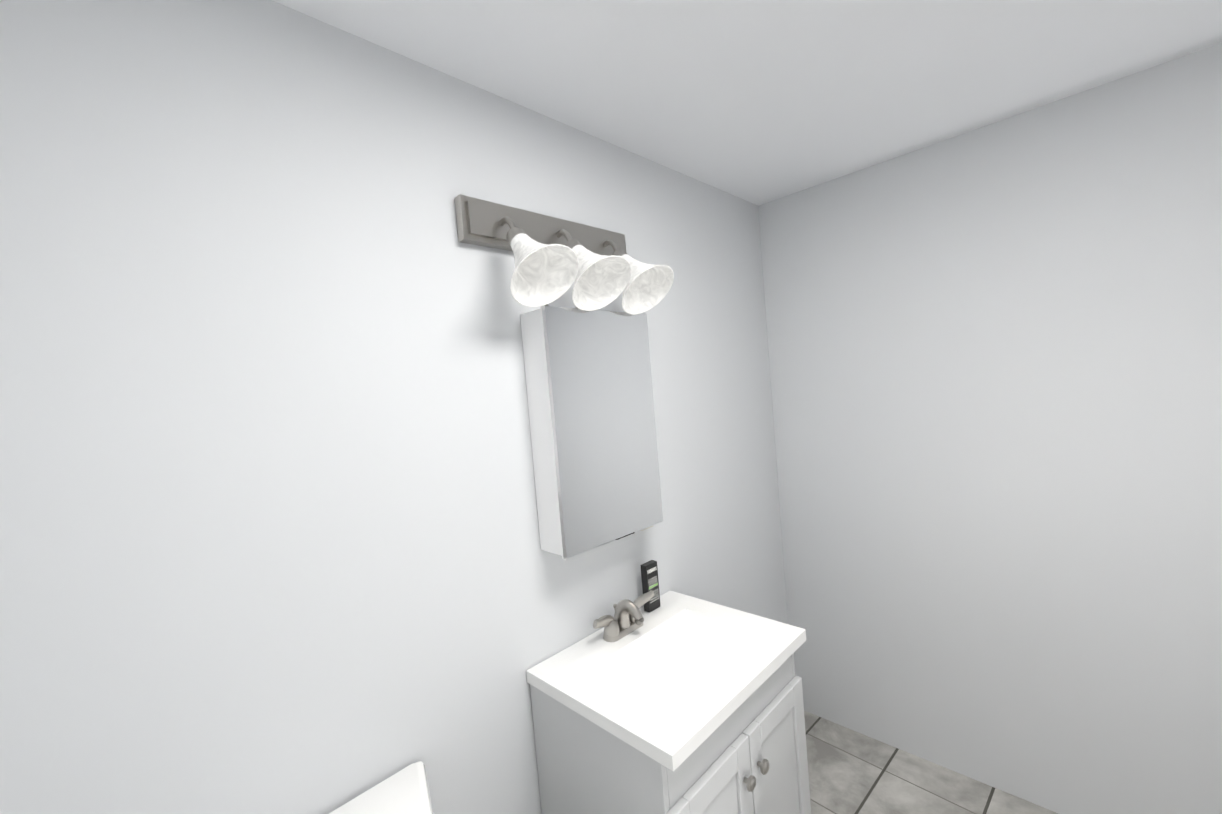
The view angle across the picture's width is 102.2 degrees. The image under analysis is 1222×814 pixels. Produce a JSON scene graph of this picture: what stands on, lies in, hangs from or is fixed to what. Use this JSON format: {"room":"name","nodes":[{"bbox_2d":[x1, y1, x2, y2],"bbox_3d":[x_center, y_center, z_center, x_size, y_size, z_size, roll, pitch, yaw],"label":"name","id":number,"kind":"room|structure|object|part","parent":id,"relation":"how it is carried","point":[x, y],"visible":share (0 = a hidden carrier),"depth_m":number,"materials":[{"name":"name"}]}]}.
{"room":"bathroom","nodes":[
{"label":"bathroom","id":0,"kind":"room"},
{"bbox_2d":[0,0,787,813],"bbox_3d":[-0.106,0.365,1.560,0.100,2.467,2.710,-3,3,45],"label":"wall","id":1,"kind":"structure","parent":0,"point":[268,526],"depth_m":0.98,"materials":[{"name":"grey paint"}]},
{"bbox_2d":[454,194,673,314],"bbox_3d":[-0.076,-0.411,1.363,0.270,0.289,0.600,-3,3,45],"label":"sconce","id":2,"kind":"object","parent":1,"relation":"attached to","point":[555,258],"visible":1,"depth_m":1.33,"materials":[{"name":"white glass"}]},
{"bbox_2d":[520,304,662,559],"bbox_3d":[-0.043,0.054,1.483,0.116,0.680,0.420,-3,3,45],"label":"upper cabinet","id":3,"kind":"object","parent":1,"relation":"attached to","point":[592,423],"visible":0.96,"depth_m":1.39,"materials":[{"name":"white"}]},
{"bbox_2d":[273,0,1221,205],"bbox_3d":[-0.061,-0.862,0.179,2.200,0.060,4.402,-3,3,45],"label":"ceiling","id":4,"kind":"structure","parent":0,"point":[758,102],"depth_m":1.32,"materials":[{"name":"paint"}]},
{"bbox_2d":[804,711,1057,813],"bbox_3d":[0.147,1.655,0.262,2.200,0.060,4.402,-3,3,45],"label":"floor","id":5,"kind":"structure","parent":0,"point":[850,771],"depth_m":1.95,"materials":[{"name":"grey tile"}]},
{"bbox_2d":[329,761,432,813],"bbox_3d":[-0.301,1.224,0.721,0.722,0.843,0.460,-3,3,45],"label":"toilet","id":6,"kind":"object","parent":5,"relation":"on","point":[405,790],"visible":0.98,"depth_m":1.02,"materials":[{"name":"white ceramic"}]},
{"bbox_2d":[526,560,810,813],"bbox_3d":[0.202,1.053,1.399,0.509,1.056,0.634,-3,3,45],"label":"bathroom vanity","id":7,"kind":"object","parent":5,"relation":"on","point":[650,700],"visible":1,"depth_m":1.27,"materials":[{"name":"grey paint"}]},
{"bbox_2d":[593,589,654,642],"bbox_3d":[0.052,0.636,1.500,0.120,0.103,0.267,-3,3,45],"label":"faucet","id":8,"kind":"object","parent":7,"relation":"on","point":[629,624],"depth_m":1.49,"materials":[{"name":"silver metal"}]},
{"bbox_3d":[0.361,0.911,1.225,0.028,0.035,0.103,-3,3,45],"label":"knob","id":9,"kind":"part","parent":7,"relation":"part of","materials":[{"name":"silver metal"}]},
{"bbox_2d":[758,43,1221,813],"bbox_3d":[1.553,0.222,1.743,2.000,2.467,0.100,-3,3,45],"label":"wall","id":10,"kind":"structure","parent":0,"point":[996,369],"depth_m":1.75,"materials":[{"name":"grey paint"}]}
]}

